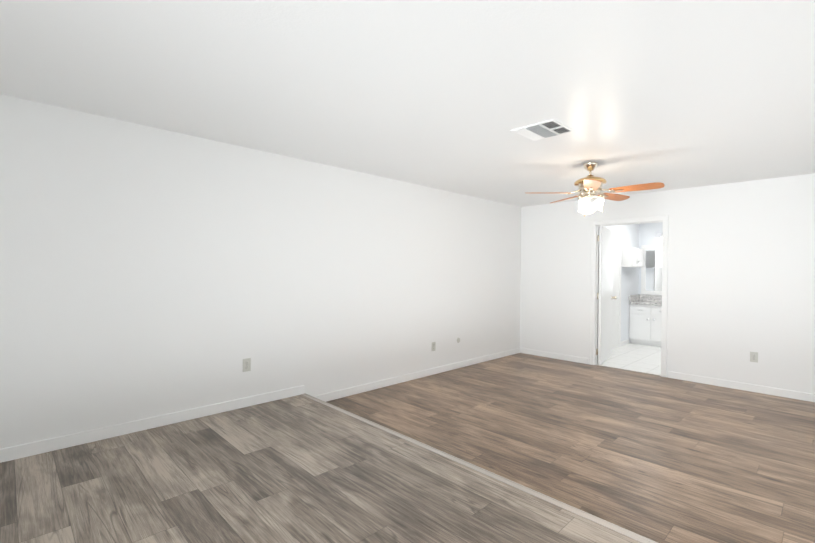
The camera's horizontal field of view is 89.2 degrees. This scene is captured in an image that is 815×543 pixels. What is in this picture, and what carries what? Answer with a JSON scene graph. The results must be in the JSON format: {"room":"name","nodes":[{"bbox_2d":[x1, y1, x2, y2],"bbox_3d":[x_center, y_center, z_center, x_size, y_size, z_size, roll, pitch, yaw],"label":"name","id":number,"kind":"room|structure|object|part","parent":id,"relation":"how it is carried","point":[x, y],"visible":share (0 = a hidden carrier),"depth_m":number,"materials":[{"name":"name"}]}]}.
{"room":"empty living room","nodes":[
{"label":"empty living room","id":0,"kind":"room"},
{"bbox_2d":[0,94,520,448],"bbox_3d":[-1.020,0.181,4.167,8.263,2.560,0.120,0,0,-44],"label":"wall","id":1,"kind":"structure","parent":0,"point":[147,271],"depth_m":3.45,"materials":[{"name":"white paint"}]},
{"bbox_2d":[243,358,250,371],"bbox_3d":[-1.433,0.833,3.684,0.070,0.115,0.007,0,0,-44],"label":"electrical outlet","id":2,"kind":"object","parent":1,"relation":"attached to","point":[246,364],"visible":1,"depth_m":3.68,"materials":[{"name":"grey plastic"}]},
{"bbox_2d":[0,348,519,462],"bbox_3d":[-0.984,1.233,4.123,8.023,0.218,0.013,0,0,-44],"label":"baseboard","id":3,"kind":"structure","parent":1,"relation":"attached to","point":[42,446],"depth_m":3.39,"materials":[{"name":"white wood"}]},
{"bbox_2d":[432,342,435,350],"bbox_3d":[0.343,0.983,5.417,0.070,0.115,0.007,0,0,-44],"label":"electrical outlet","id":4,"kind":"object","parent":1,"relation":"attached to","point":[433,345],"visible":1,"depth_m":5.41,"materials":[{"name":"grey plastic"}]},
{"bbox_2d":[0,395,640,542],"bbox_3d":[-0.602,1.351,0.734,4.079,0.253,5.640,0,0,-44],"label":"floor","id":5,"kind":"structure","parent":0,"point":[299,469],"depth_m":2.28,"materials":[{"name":"laminate"}]},
{"bbox_2d":[301,393,657,542],"bbox_3d":[0.845,1.246,2.145,0.046,0.036,5.400,0,0,-44],"label":"trim","id":6,"kind":"structure","parent":5,"relation":"attached to","point":[614,527],"depth_m":2.41,"materials":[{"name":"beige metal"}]},
{"bbox_2d":[0,0,814,206],"bbox_3d":[0.919,-1.123,2.186,8.263,0.100,5.640,0,0,-44],"label":"ceiling","id":7,"kind":"structure","parent":0,"point":[447,95],"depth_m":2.35,"materials":[{"name":"white paint"}]},
{"bbox_2d":[510,119,575,141],"bbox_3d":[1.033,-1.068,3.153,0.350,0.014,0.350,0,0,-44],"label":"ceiling vent","id":8,"kind":"object","parent":7,"relation":"in","point":[544,130],"visible":1,"depth_m":3.13,"materials":[{"name":"white metal"}]},
{"bbox_2d":[528,162,664,216],"bbox_3d":[1.853,-0.805,4.097,1.212,0.531,1.193,0,0,-44],"label":"fan","id":9,"kind":"object","parent":7,"relation":"hanging from","point":[590,186],"visible":1,"depth_m":4.04,"materials":[{"name":"brown wood"}]},
{"bbox_2d":[327,353,814,542],"bbox_3d":[2.319,1.436,3.584,4.084,0.120,5.640,0,0,-44],"label":"floor","id":10,"kind":"structure","parent":0,"point":[658,459],"depth_m":3.37,"materials":[{"name":"brown laminate"}]},
{"bbox_2d":[604,224,638,342],"bbox_3d":[3.631,0.215,7.375,2.877,2.560,0.120,0,0,-44],"label":"wall","id":11,"kind":"structure","parent":0,"point":[630,275],"depth_m":7.80,"materials":[{"name":"white paint"}]},
{"bbox_2d":[612,231,621,348],"bbox_3d":[3.622,0.327,7.231,0.774,2.086,0.076,0,0,-44],"label":"door","id":12,"kind":"structure","parent":11,"relation":"attached to","point":[616,313],"depth_m":7.39,"materials":[{"name":"white wood"}]},
{"bbox_2d":[621,339,628,345],"bbox_3d":[3.423,1.326,7.095,2.197,0.085,0.013,0,0,-44],"label":"baseboard","id":13,"kind":"structure","parent":11,"relation":"attached to","point":[624,342],"depth_m":7.71,"materials":[{"name":"white wood"}]},
{"bbox_2d":[621,247,642,266],"bbox_3d":[4.195,-0.258,7.686,0.600,0.355,0.214,0,0,-44],"label":"upper cabinet","id":14,"kind":"object","parent":11,"relation":"attached to","point":[632,257],"visible":1,"depth_m":7.52,"materials":[{"name":"white wood"}]},
{"bbox_2d":[629,294,640,301],"bbox_3d":[4.409,0.518,8.036,0.551,0.126,0.020,0,0,-44],"label":"backsplash","id":15,"kind":"structure","parent":11,"relation":"attached to","point":[632,298],"depth_m":8.02,"materials":[{"name":"white tile"}]},
{"bbox_2d":[596,343,660,374],"bbox_3d":[4.402,1.443,6.419,2.857,0.126,2.350,0,0,-44],"label":"floor","id":16,"kind":"structure","parent":0,"point":[639,357],"depth_m":6.50,"materials":[{"name":"white tile"}]},
{"bbox_2d":[629,302,661,346],"bbox_3d":[5.216,1.011,7.207,0.588,0.750,2.344,0,0,-44],"label":"bathroom vanity","id":17,"kind":"object","parent":16,"relation":"on","point":[645,315],"depth_m":7.67,"materials":[{"name":"white wood"}]},
{"bbox_2d":[637,302,661,305],"bbox_3d":[5.226,0.614,7.211,0.571,0.044,2.344,0,0,-44],"label":"countertop","id":18,"kind":"structure","parent":17,"relation":"on","point":[638,303],"depth_m":7.66,"materials":[{"name":"grey stone"}]},
{"bbox_2d":[639,222,662,294],"bbox_3d":[5.522,0.233,7.411,0.120,2.560,2.470,0,0,-44],"label":"wall","id":19,"kind":"structure","parent":0,"point":[647,233],"depth_m":8.13,"materials":[{"name":"white paint"}]},
{"bbox_2d":[641,245,661,294],"bbox_3d":[5.255,-0.025,7.580,0.028,0.970,1.750,0,0,-44],"label":"mirror","id":20,"kind":"object","parent":19,"relation":"attached to","point":[651,276],"visible":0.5,"depth_m":8.07,"materials":[{"name":"white mirror"}]},
{"bbox_3d":[5.260,-0.025,7.585,0.010,0.820,1.600,0,0,-44],"label":"glass","id":21,"kind":"part","parent":20,"relation":"part of","materials":[{"name":"white"}]},
{"bbox_2d":[641,295,661,301],"bbox_3d":[5.424,0.530,7.403,0.020,0.126,2.344,0,0,-44],"label":"backsplash","id":22,"kind":"structure","parent":19,"relation":"attached to","point":[644,298],"depth_m":8.04,"materials":[{"name":"grey stone"}]},
{"bbox_2d":[656,233,662,243],"bbox_3d":[5.184,-0.635,7.539,0.192,0.210,1.200,0,0,-44],"label":"sconce","id":23,"kind":"object","parent":19,"relation":"attached to","point":[660,236],"visible":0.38,"depth_m":7.92,"materials":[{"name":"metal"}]},
{"bbox_2d":[520,173,814,393],"bbox_3d":[3.821,0.225,5.034,0.120,2.560,5.400,0,0,-44],"label":"wall","id":24,"kind":"structure","parent":0,"point":[741,271],"depth_m":5.03,"materials":[{"name":"white paint"}]},
{"bbox_2d":[520,348,588,363],"bbox_3d":[2.289,1.322,6.503,0.013,0.085,1.115,0,0,-44],"label":"baseboard","id":25,"kind":"structure","parent":24,"relation":"attached to","point":[522,350],"depth_m":6.47,"materials":[{"name":"white wood"}]},
{"bbox_2d":[596,226,616,363],"bbox_3d":[3.064,0.348,6.380,0.173,2.027,0.857,1,0,37],"label":"bathroom door","id":26,"kind":"structure","parent":24,"relation":"in","point":[605,297],"depth_m":6.26,"materials":[{"name":"paint"},{"name":"warm nickel"}]},
{"bbox_2d":[595,364,660,375],"bbox_3d":[3.049,1.371,5.754,0.030,0.008,0.850,0,0,-44],"label":"trim","id":27,"kind":"structure","parent":24,"relation":"attached to","point":[628,370],"depth_m":5.72,"materials":[{"name":"white wood"}]},
{"bbox_2d":[590,215,668,376],"bbox_3d":[3.091,0.319,5.782,0.164,2.113,0.986,0,0,-44],"label":"door frame","id":28,"kind":"structure","parent":24,"relation":"attached to","point":[594,284],"depth_m":5.84,"materials":[{"name":"white wood"}]},
{"bbox_2d":[668,371,814,401],"bbox_3d":[4.509,1.352,4.226,0.013,0.085,3.205,0,0,-44],"label":"baseboard","id":29,"kind":"structure","parent":24,"relation":"attached to","point":[810,397],"depth_m":4.81,"materials":[{"name":"white wood"}]},
{"bbox_2d":[750,352,757,362],"bbox_3d":[3.993,0.986,4.762,0.007,0.115,0.070,0,0,-44],"label":"electrical outlet","id":30,"kind":"object","parent":24,"relation":"attached to","point":[753,356],"visible":1,"depth_m":4.76,"materials":[{"name":"grey plastic"}]}
]}

